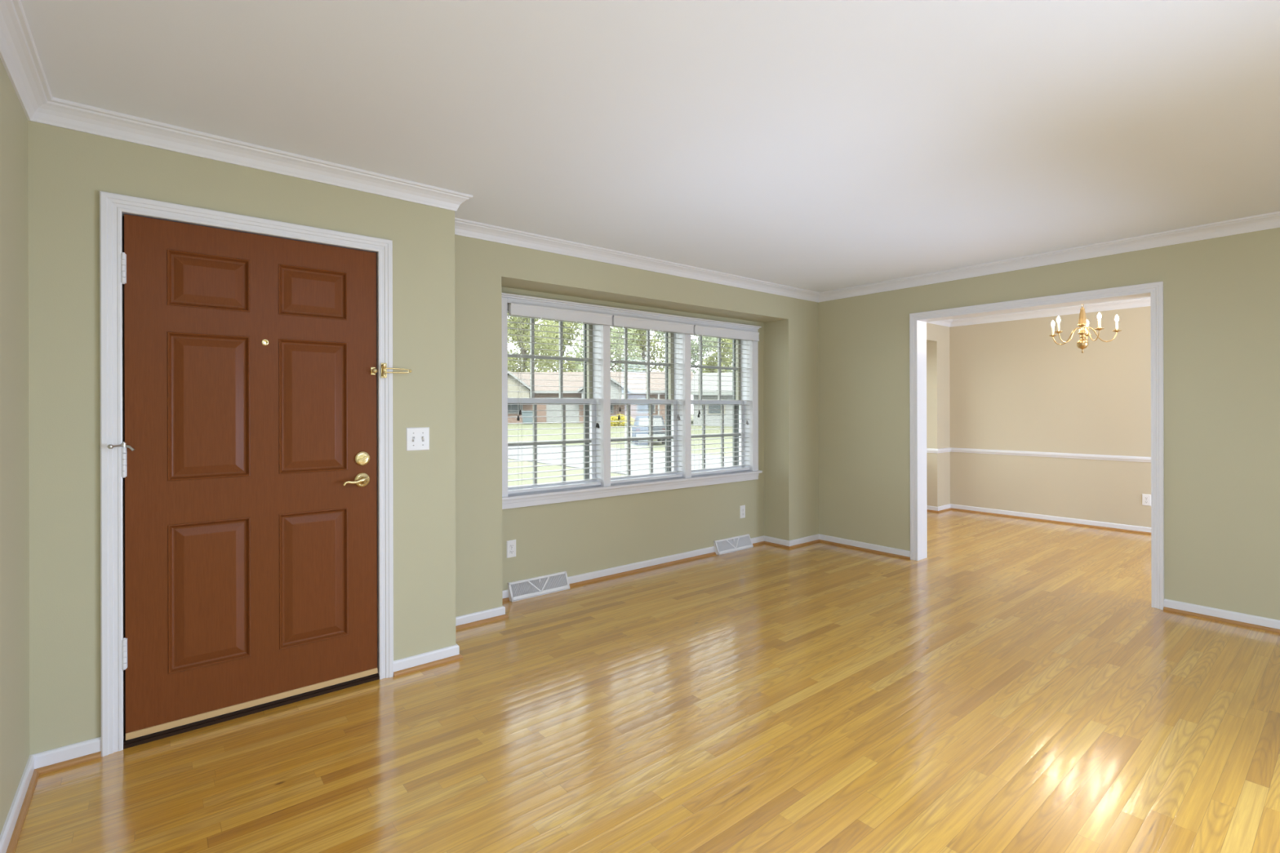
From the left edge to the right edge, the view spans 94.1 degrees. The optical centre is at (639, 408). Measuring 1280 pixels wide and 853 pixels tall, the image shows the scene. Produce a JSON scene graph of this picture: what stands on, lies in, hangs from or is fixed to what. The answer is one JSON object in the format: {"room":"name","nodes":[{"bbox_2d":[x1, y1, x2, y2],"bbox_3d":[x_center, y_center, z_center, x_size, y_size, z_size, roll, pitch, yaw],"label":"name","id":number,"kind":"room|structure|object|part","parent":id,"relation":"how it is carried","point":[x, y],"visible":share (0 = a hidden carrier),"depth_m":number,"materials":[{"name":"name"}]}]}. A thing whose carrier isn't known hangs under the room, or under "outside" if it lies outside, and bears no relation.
{"room":"empty living room","nodes":[
{"label":"empty living room","id":0,"kind":"room"},
{"bbox_2d":[0,58,29,834],"bbox_3d":[-0.768,0.095,0.270,0.150,2.395,4.927,0,0,-39],"label":"wall","id":1,"kind":"structure","parent":0,"point":[14,194],"depth_m":1.88,"materials":[{"name":"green paint"}]},
{"bbox_2d":[0,0,52,120],"bbox_3d":[-0.686,-1.064,0.339,0.069,0.078,4.627,0,0,-39],"label":"crown molding","id":2,"kind":"structure","parent":1,"relation":"attached to","point":[19,55],"depth_m":1.81,"materials":[{"name":"white paint"}]},
{"bbox_2d":[0,736,101,852],"bbox_3d":[-0.633,1.258,0.376,0.189,0.068,4.627,0,0,-39],"label":"baseboard","id":3,"kind":"structure","parent":1,"relation":"attached to","point":[45,762],"depth_m":2.08,"materials":[{"name":"white paint"}]},
{"bbox_2d":[27,120,455,755],"bbox_3d":[-1.844,0.098,2.951,1.556,2.395,0.893,0,0,-39],"label":"wall","id":4,"kind":"structure","parent":0,"point":[68,170],"depth_m":2.23,"materials":[{"name":"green paint"}]},
{"bbox_2d":[107,213,377,740],"bbox_3d":[-1.628,0.261,2.546,0.960,2.011,0.106,0,0,-39],"label":"door","id":5,"kind":"structure","parent":4,"relation":"in","point":[249,465],"depth_m":2.52,"materials":[{"name":"brown wood"}]},
{"bbox_3d":[-1.770,-0.520,2.452,0.240,0.186,0.010,0,0,-39],"label":"panel","id":6,"kind":"part","parent":5,"relation":"part of","materials":[{"name":"brown wood"}]},
{"bbox_3d":[-1.769,-0.009,2.452,0.240,0.556,0.010,0,0,-39],"label":"panel","id":7,"kind":"part","parent":5,"relation":"part of","materials":[{"name":"brown wood"}]},
{"bbox_3d":[-1.767,0.756,2.452,0.240,0.555,0.010,0,0,-39],"label":"panel","id":8,"kind":"part","parent":5,"relation":"part of","materials":[{"name":"brown wood"}]},
{"bbox_3d":[-1.474,-0.521,2.692,0.240,0.186,0.010,0,0,-39],"label":"panel","id":9,"kind":"part","parent":5,"relation":"part of","materials":[{"name":"brown wood"}]},
{"bbox_3d":[-1.473,-0.010,2.692,0.240,0.556,0.010,0,0,-39],"label":"panel","id":10,"kind":"part","parent":5,"relation":"part of","materials":[{"name":"brown wood"}]},
{"bbox_3d":[-1.471,0.755,2.692,0.240,0.555,0.010,0,0,-39],"label":"panel","id":11,"kind":"part","parent":5,"relation":"part of","materials":[{"name":"brown wood"}]},
{"bbox_3d":[-1.311,0.336,2.751,0.112,0.034,0.023,0,0,-39],"label":"lever","id":12,"kind":"part","parent":5,"relation":"part of","materials":[{"name":"gold metal"}]},
{"bbox_3d":[-1.297,0.336,2.794,0.070,0.070,0.047,0,0,-39],"label":"lever handle","id":13,"kind":"part","parent":5,"relation":"part of","materials":[{"name":"gold metal"}]},
{"bbox_3d":[-1.261,-0.179,2.828,0.025,0.035,0.042,0,0,-39],"label":"guard knob","id":14,"kind":"part","parent":5,"relation":"part of","materials":[{"name":"gold metal"}]},
{"bbox_2d":[99,191,393,756],"bbox_3d":[-1.653,0.241,2.614,1.050,2.106,0.170,0,0,-39],"label":"door frame","id":15,"kind":"structure","parent":4,"relation":"attached to","point":[113,206],"depth_m":2.31,"materials":[{"name":"white paint"}]},
{"bbox_2d":[30,97,472,211],"bbox_3d":[-1.518,-1.062,2.599,1.625,0.078,0.069,0,0,-39],"label":"crown molding","id":16,"kind":"structure","parent":4,"relation":"attached to","point":[59,113],"depth_m":2.46,"materials":[{"name":"white paint"}]},
{"bbox_2d":[381,363,412,377],"bbox_3d":[-1.173,-0.183,2.876,0.139,0.070,0.024,0,0,-36],"label":"guard","id":17,"kind":"object","parent":4,"relation":"attached to","point":[384,366],"visible":1,"depth_m":2.85,"materials":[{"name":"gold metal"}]},
{"bbox_3d":[-1.223,-0.183,2.849,0.026,0.070,0.008,0,0,-39],"label":"mounting plate","id":18,"kind":"part","parent":17,"relation":"part of","materials":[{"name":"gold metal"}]},
{"bbox_2d":[405,426,429,451],"bbox_3d":[-1.102,0.151,2.966,0.115,0.116,0.019,0,0,-39],"label":"light switch","id":19,"kind":"object","parent":4,"relation":"attached to","point":[416,438],"visible":1,"depth_m":2.97,"materials":[{"name":"white plastic"}]},
{"bbox_2d":[393,605,508,676],"bbox_3d":[-1.053,1.259,3.308,0.341,0.068,0.900,0,0,10],"label":"baseboard","id":20,"kind":"structure","parent":4,"relation":"attached to","point":[436,657],"depth_m":3.05,"materials":[{"name":"white paint"}]},
{"bbox_2d":[13,509,1279,852],"bbox_3d":[2.302,1.344,3.119,8.700,0.120,5.490,0,0,-39],"label":"floor","id":21,"kind":"structure","parent":0,"point":[1017,685],"depth_m":2.36,"materials":[{"name":"brown wood"}]},
{"bbox_2d":[20,0,1279,319],"bbox_3d":[2.191,-1.171,3.248,8.700,0.120,5.820,0,0,-39],"label":"ceiling","id":22,"kind":"structure","parent":0,"point":[814,145],"depth_m":2.19,"materials":[{"name":"paint"}]},
{"bbox_2d":[1048,304,1121,353],"bbox_3d":[3.956,-0.805,5.336,0.524,0.620,0.531,0,0,-39],"label":"chandelier","id":23,"kind":"object","parent":22,"relation":"hanging from","point":[1083,323],"visible":0.77,"depth_m":5.29,"materials":[{"name":"gold metal"}]},
{"bbox_3d":[3.889,-0.654,5.438,0.009,0.143,0.234,0,0,-27],"label":"arm","id":24,"kind":"part","parent":23,"relation":"part of","materials":[{"name":"gold metal"}]},
{"bbox_3d":[3.818,-0.654,5.298,0.234,0.143,0.009,0,0,-9],"label":"arm","id":25,"kind":"part","parent":23,"relation":"part of","materials":[{"name":"gold metal"}]},
{"bbox_3d":[3.930,-0.654,5.189,0.176,0.143,0.161,0,0,-39],"label":"arm","id":26,"kind":"part","parent":23,"relation":"part of","materials":[{"name":"gold metal"}]},
{"bbox_3d":[4.069,-0.654,5.260,0.234,0.143,0.009,0,0,27],"label":"arm","id":27,"kind":"part","parent":23,"relation":"part of","materials":[{"name":"gold metal"}]},
{"bbox_2d":[454,235,950,617],"bbox_3d":[1.212,0.089,5.689,6.642,2.395,0.490,0,0,-39],"label":"wall","id":28,"kind":"structure","parent":0,"point":[577,537],"depth_m":4.57,"materials":[{"name":"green paint"}]},
{"bbox_2d":[506,539,515,558],"bbox_3d":[-0.872,0.952,4.049,0.071,0.117,0.009,0,0,-39],"label":"wall outlet","id":29,"kind":"object","parent":28,"relation":"attached to","point":[510,544],"visible":1,"depth_m":4.04,"materials":[{"name":"white plastic"}]},
{"bbox_2d":[507,571,569,601],"bbox_3d":[-0.699,1.234,4.154,0.458,0.115,0.065,0,0,-39],"label":"floor vent","id":30,"kind":"object","parent":28,"relation":"attached to","point":[522,589],"visible":1,"depth_m":4.14,"materials":[{"name":"white metal"}]},
{"bbox_2d":[502,546,715,602],"bbox_3d":[-0.106,1.256,4.501,2.175,0.068,0.270,0,0,-39],"label":"baseboard","id":31,"kind":"structure","parent":28,"relation":"attached to","point":[574,580],"depth_m":4.71,"materials":[{"name":"white paint"}]},
{"bbox_3d":[-0.872,1.283,3.872,0.166,0.019,0.257,0,0,-39],"label":"shoe moulding","id":32,"kind":"part","parent":31,"relation":"part of","materials":[{"name":"brown wood"}]},
{"bbox_3d":[0.069,1.280,4.791,1.538,0.019,0.014,0,0,-39],"label":"shoe moulding","id":33,"kind":"part","parent":31,"relation":"part of","materials":[{"name":"brown wood"}]},
{"bbox_2d":[501,293,762,509],"bbox_3d":[0.024,-0.051,4.881,2.717,1.446,0.248,0,0,-39],"label":"window","id":34,"kind":"structure","parent":28,"relation":"in","point":[510,401],"depth_m":4.55,"materials":[{"name":"white paint"}]},
{"bbox_2d":[507,316,587,398],"bbox_3d":[-0.686,-0.374,4.392,0.724,0.599,0.022,0,0,-39],"label":"grille","id":35,"kind":"object","parent":34,"relation":"attached to","point":[531,357],"depth_m":4.45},
{"bbox_2d":[507,403,591,484],"bbox_3d":[-0.662,0.252,4.364,0.724,0.580,0.022,0,0,-39],"label":"grille","id":36,"kind":"object","parent":34,"relation":"attached to","point":[535,444],"depth_m":4.43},
{"bbox_3d":[-0.685,-0.378,4.390,0.792,0.671,0.034,0,0,-39],"label":"sash","id":37,"kind":"part","parent":34,"relation":"part of","materials":[{"name":"white wood"}]},
{"bbox_3d":[-0.661,0.259,4.362,0.792,0.666,0.034,0,0,-39],"label":"sash","id":38,"kind":"part","parent":34,"relation":"part of","materials":[{"name":"white paint"}]},
{"bbox_2d":[507,302,612,493],"bbox_3d":[-0.574,-0.066,4.305,0.848,1.291,0.118,0,0,-39],"label":"window blind","id":39,"kind":"object","parent":34,"relation":"attached to","point":[520,310],"visible":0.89,"depth_m":4.27,"materials":[{"name":"white paint"}]},
{"bbox_3d":[-0.617,0.570,4.309,0.782,0.020,0.052,0,0,-39],"label":"rail","id":40,"kind":"part","parent":39,"relation":"part of","materials":[{"name":"white paint"}]},
{"bbox_3d":[0.062,0.600,4.837,2.717,0.020,0.133,0,0,-39],"label":"window stool","id":41,"kind":"part","parent":34,"relation":"part of","materials":[{"name":"white paint"}]},
{"bbox_2d":[610,315,693,484],"bbox_3d":[0.092,-0.068,4.845,0.850,1.291,0.118,0,0,-39],"label":"window blind","id":42,"kind":"object","parent":34,"relation":"attached to","point":[620,322],"visible":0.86,"depth_m":4.82,"materials":[{"name":"white paint"}]},
{"bbox_3d":[0.046,0.568,4.846,0.774,0.020,0.052,0,0,-39],"label":"rail","id":43,"kind":"part","parent":42,"relation":"part of","materials":[{"name":"white paint"}]},
{"bbox_3d":[0.326,-0.303,5.033,0.014,0.735,0.002,0,0,-39],"label":"tilt cord","id":44,"kind":"part","parent":42,"relation":"part of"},
{"bbox_2d":[690,324,759,475],"bbox_3d":[0.755,-0.070,5.383,0.853,1.291,0.118,0,0,-39],"label":"window blind","id":45,"kind":"object","parent":34,"relation":"attached to","point":[704,331],"visible":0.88,"depth_m":5.36,"materials":[{"name":"white paint"}]},
{"bbox_3d":[0.512,-0.315,5.184,0.011,0.713,0.002,0,0,-39],"label":"lift cord","id":46,"kind":"part","parent":45,"relation":"part of","materials":[{"name":"white fabric"}]},
{"bbox_3d":[0.713,0.566,5.387,0.788,0.020,0.052,0,0,-39],"label":"rail","id":47,"kind":"part","parent":45,"relation":"part of","materials":[{"name":"white paint"}]},
{"bbox_2d":[454,217,819,302],"bbox_3d":[0.280,-1.067,4.575,3.794,0.078,0.069,0,0,-39],"label":"crown molding","id":48,"kind":"structure","parent":28,"relation":"attached to","point":[464,228],"depth_m":4.20,"materials":[{"name":"white paint"}]},
{"bbox_2d":[610,328,684,484],"bbox_3d":[0.004,-0.058,4.896,0.844,1.335,0.200,0,0,-39],"label":"window","id":49,"kind":"structure","parent":28,"relation":"in","point":[676,388],"depth_m":5.09,"materials":[{"name":"white paint"}]},
{"bbox_2d":[610,328,670,399],"bbox_3d":[-0.024,-0.375,4.929,0.716,0.599,0.022,0,0,-39],"label":"grille","id":50,"kind":"object","parent":49,"relation":"attached to","point":[625,362],"depth_m":4.99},
{"bbox_2d":[610,404,673,475],"bbox_3d":[0.000,0.250,4.901,0.716,0.580,0.022,0,0,-39],"label":"grille","id":51,"kind":"object","parent":49,"relation":"attached to","point":[651,406],"depth_m":4.97,"materials":[{"name":"white wood"}]},
{"bbox_3d":[0.002,0.257,4.900,0.784,0.666,0.034,0,0,-39],"label":"sash","id":52,"kind":"part","parent":49,"relation":"part of","materials":[{"name":"white paint"}]},
{"bbox_3d":[-0.048,-0.062,4.960,0.784,1.305,0.020,0,0,-39],"label":"storm frame","id":53,"kind":"part","parent":49,"relation":"part of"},
{"bbox_3d":[-0.023,-0.379,4.928,0.784,0.671,0.034,0,0,-39],"label":"sash","id":54,"kind":"part","parent":49,"relation":"part of","materials":[{"name":"white wood"}]},
{"bbox_2d":[690,334,751,475],"bbox_3d":[0.671,-0.059,5.437,0.858,1.335,0.200,0,0,-39],"label":"window","id":55,"kind":"structure","parent":28,"relation":"in","point":[736,389],"depth_m":5.64,"materials":[{"name":"white paint"}]},
{"bbox_2d":[690,334,737,399],"bbox_3d":[0.643,-0.377,5.470,0.730,0.599,0.022,0,0,-39],"label":"grille","id":56,"kind":"object","parent":55,"relation":"attached to","point":[735,341],"depth_m":5.54,"materials":[{"name":"white wood"}]},
{"bbox_2d":[691,404,740,468],"bbox_3d":[0.667,0.248,5.442,0.730,0.580,0.022,0,0,-39],"label":"grille","id":57,"kind":"object","parent":55,"relation":"attached to","point":[722,436],"depth_m":5.51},
{"bbox_3d":[0.669,0.255,5.441,0.798,0.666,0.034,0,0,-39],"label":"sash","id":58,"kind":"part","parent":55,"relation":"part of","materials":[{"name":"white paint"}]},
{"bbox_3d":[0.620,-0.064,5.501,0.798,1.305,0.020,0,0,-39],"label":"storm frame","id":59,"kind":"part","parent":55,"relation":"part of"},
{"bbox_3d":[0.644,-0.381,5.469,0.798,0.671,0.034,0,0,-39],"label":"sash","id":60,"kind":"part","parent":55,"relation":"part of","materials":[{"name":"white wood"}]},
{"bbox_2d":[713,533,753,555],"bbox_3d":[0.853,1.230,5.413,0.462,0.115,0.065,0,0,-39],"label":"floor vent","id":61,"kind":"object","parent":28,"relation":"attached to","point":[735,544],"visible":1,"depth_m":5.39,"materials":[{"name":"white metal"}]},
{"bbox_2d":[739,505,745,518],"bbox_3d":[0.954,0.957,5.530,0.071,0.117,0.009,0,0,-39],"label":"wall outlet","id":62,"kind":"object","parent":28,"relation":"attached to","point":[742,508],"visible":1,"depth_m":5.52,"materials":[{"name":"white plastic"}]},
{"bbox_2d":[926,319,952,327],"bbox_3d":[2.916,-1.074,6.713,2.701,0.078,0.069,0,0,-39],"label":"crown molding","id":63,"kind":"structure","parent":28,"relation":"attached to","point":[942,322],"depth_m":7.42,"materials":[{"name":"white paint"}]},
{"bbox_2d":[817,227,1279,620],"bbox_3d":[3.374,0.083,3.888,0.143,2.395,5.030,0,0,-39],"label":"wall","id":64,"kind":"structure","parent":0,"point":[1221,295],"depth_m":3.74,"materials":[{"name":"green paint"}]},
{"bbox_2d":[751,533,910,559],"bbox_3d":[1.742,1.251,5.539,1.392,0.068,0.476,0,0,21],"label":"baseboard","id":65,"kind":"structure","parent":64,"relation":"attached to","point":[894,552],"depth_m":5.55,"materials":[{"name":"white paint"}]},
{"bbox_2d":[909,281,1164,609],"bbox_3d":[2.886,0.236,4.494,0.187,2.092,1.646,0,0,-39],"label":"door frame","id":66,"kind":"structure","parent":64,"relation":"attached to","point":[917,321],"depth_m":4.36,"materials":[{"name":"white paint"}]},
{"bbox_3d":[2.951,0.236,4.546,0.020,2.092,1.646,0,0,-39],"label":"casing","id":67,"kind":"part","parent":66,"relation":"part of","materials":[{"name":"white paint"}]},
{"bbox_2d":[817,211,1279,302],"bbox_3d":[3.288,-1.075,3.822,0.069,0.078,5.030,0,0,-39],"label":"crown molding","id":68,"kind":"structure","parent":64,"relation":"attached to","point":[1268,220],"depth_m":4.13,"materials":[{"name":"white paint"}]},
{"bbox_2d":[1163,598,1279,633],"bbox_3d":[4.117,1.245,2.841,0.027,0.068,2.470,0,0,-39],"label":"baseboard","id":69,"kind":"structure","parent":64,"relation":"attached to","point":[1198,611],"depth_m":3.59,"materials":[{"name":"white paint"}]},
{"bbox_2d":[949,306,1151,527],"bbox_3d":[5.482,0.078,5.816,0.150,2.395,5.670,0,0,-39],"label":"wall","id":70,"kind":"structure","parent":0,"point":[1013,388],"depth_m":6.71,"materials":[{"name":"beige paint"}]},
{"bbox_2d":[927,503,1151,534],"bbox_3d":[4.393,1.244,4.899,2.701,0.068,5.320,0,0,-39],"label":"baseboard","id":71,"kind":"structure","parent":70,"relation":"attached to","point":[1130,528],"depth_m":6.76,"materials":[{"name":"white paint"}]},
{"bbox_2d":[950,297,1150,327],"bbox_3d":[5.500,-1.081,5.615,0.069,0.078,5.030,0,0,-39],"label":"crown molding","id":72,"kind":"structure","parent":70,"relation":"attached to","point":[1145,302],"depth_m":6.68,"materials":[{"name":"white paint"}]},
{"bbox_2d":[1142,493,1151,506],"bbox_3d":[5.166,0.932,6.082,0.009,0.117,0.071,0,0,-39],"label":"wall outlet","id":73,"kind":"object","parent":70,"relation":"attached to","point":[1146,499],"visible":1,"depth_m":6.08,"materials":[{"name":"white plastic"}]},
{"label":"outside","id":74,"kind":"structure","parent":0,"visible":0},
{"bbox_2d":[507,413,733,486],"bbox_3d":[-9.449,1.666,59.284,120.000,0.900,96.000,0,0,-39],"label":"ground","id":75,"kind":"structure","parent":74,"point":[544,425],"depth_m":36.98,"materials":[{"name":"green plant"}]},
{"bbox_2d":[521,411,533,422],"bbox_3d":[-9.075,0.694,48.600,1.060,1.100,0.920,0,0,0],"label":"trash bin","id":76,"kind":"object","parent":75,"relation":"on","point":[525,420],"visible":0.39,"depth_m":48.22,"materials":[{"name":"grey plastic"}]},
{"bbox_2d":[507,313,564,372],"bbox_3d":[-12.368,-5.903,66.679,7.956,15.262,6.994,0,0,36],"label":"leafy tree","id":77,"kind":"object","parent":75,"relation":"on","point":[513,331],"visible":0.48,"depth_m":65.68,"materials":[{"name":"green plant"}]},
{"bbox_2d":[525,318,583,372],"bbox_3d":[-11.567,-6.974,81.390,8.010,17.551,9.174,0,0,-40],"label":"leafy tree","id":78,"kind":"object","parent":75,"relation":"on","point":[567,342],"visible":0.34,"depth_m":80.49,"materials":[{"name":"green plant"}]},
{"bbox_2d":[507,370,693,422],"bbox_3d":[-5.103,-0.921,54.140,19.800,4.850,10.920,0,0,0],"label":"brick house","id":79,"kind":"structure","parent":75,"relation":"on","point":[575,386],"depth_m":50.00,"materials":[{"name":"beige"}]},
{"bbox_3d":[-10.801,-0.231,49.935,1.800,1.100,0.010,0,0,0],"label":"pane","id":80,"kind":"part","parent":79,"relation":"part of","materials":[{"name":"glass"}]},
{"bbox_3d":[0.499,-0.261,49.935,1.400,1.100,0.010,0,0,0],"label":"pane","id":81,"kind":"part","parent":79,"relation":"part of","materials":[{"name":"white glass"}]},
{"bbox_3d":[1.550,0.036,49.450,0.140,2.700,0.140,0,0,0],"label":"porch post","id":82,"kind":"part","parent":79,"relation":"part of","materials":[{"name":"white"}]},
{"bbox_2d":[568,323,644,372],"bbox_3d":[-4.254,-6.495,66.087,8.055,16.402,8.131,0,0,24],"label":"leafy tree","id":83,"kind":"object","parent":75,"relation":"on","point":[630,368],"visible":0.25,"depth_m":66.05,"materials":[{"name":"green plant"}]},
{"bbox_2d":[610,413,634,426],"bbox_3d":[-1.386,0.940,46.029,2.230,1.198,1.183,0,0,1],"label":"shrub","id":84,"kind":"object","parent":75,"relation":"on","point":[623,419],"visible":0.62,"depth_m":45.84,"materials":[{"name":"yellow plant"}]},
{"bbox_2d":[613,327,665,372],"bbox_3d":[0.779,-6.651,82.916,8.775,16.788,7.662,0,0,17],"label":"leafy tree","id":85,"kind":"object","parent":75,"relation":"on","point":[639,331],"visible":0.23,"depth_m":81.76,"materials":[{"name":"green plant"}]},
{"bbox_2d":[631,415,665,444],"bbox_3d":[0.490,1.249,35.942,1.800,1.620,4.604,0,0,-3],"label":"parked car","id":86,"kind":"object","parent":75,"relation":"on","point":[640,417],"visible":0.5,"depth_m":33.93,"materials":[{"name":"metal"}]},
{"bbox_2d":[653,330,721,373],"bbox_3d":[4.935,-5.824,65.355,7.784,15.011,7.372,0,0,-19],"label":"leafy tree","id":87,"kind":"object","parent":75,"relation":"on","point":[711,339],"visible":0.08,"depth_m":64.31,"materials":[{"name":"green plant"}]},
{"bbox_2d":[690,372,732,426],"bbox_3d":[10.766,-0.636,49.045,12.600,4.800,9.280,0,0,14],"label":"house","id":88,"kind":"structure","parent":75,"relation":"on","point":[708,390],"depth_m":46.36,"materials":[{"name":"white"}]},
{"bbox_3d":[5.899,-0.123,46.145,1.200,1.000,0.010,0,0,14],"label":"pane","id":89,"kind":"part","parent":88,"relation":"part of","materials":[{"name":"glass"}]},
{"bbox_2d":[702,337,732,373],"bbox_3d":[12.006,-7.038,82.036,8.010,17.551,9.174,0,0,-6],"label":"leafy tree","id":90,"kind":"object","parent":75,"relation":"on","point":[724,340],"visible":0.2,"depth_m":80.86,"materials":[{"name":"green plant"}]},
{"bbox_3d":[4.527,0.080,4.727,2.705,2.395,5.180,0,0,-39],"label":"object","id":91,"kind":"object","parent":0,"visible":0},
{"bbox_2d":[926,447,1151,462],"bbox_3d":[5.246,0.520,5.592,0.501,0.056,5.320,0,0,-39],"label":"chair rail","id":92,"kind":"object","parent":91,"relation":"attached to","point":[1088,456],"visible":0.46,"depth_m":6.76,"materials":[{"name":"white paint"}]},
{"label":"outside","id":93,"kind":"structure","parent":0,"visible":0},
{"bbox_2d":[507,444,733,475],"bbox_3d":[-15.019,2.141,25.060,56.501,0.080,23.338,0,0,7],"label":"road","id":94,"kind":"structure","parent":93,"point":[513,451],"depth_m":24.84,"materials":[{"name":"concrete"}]}
]}

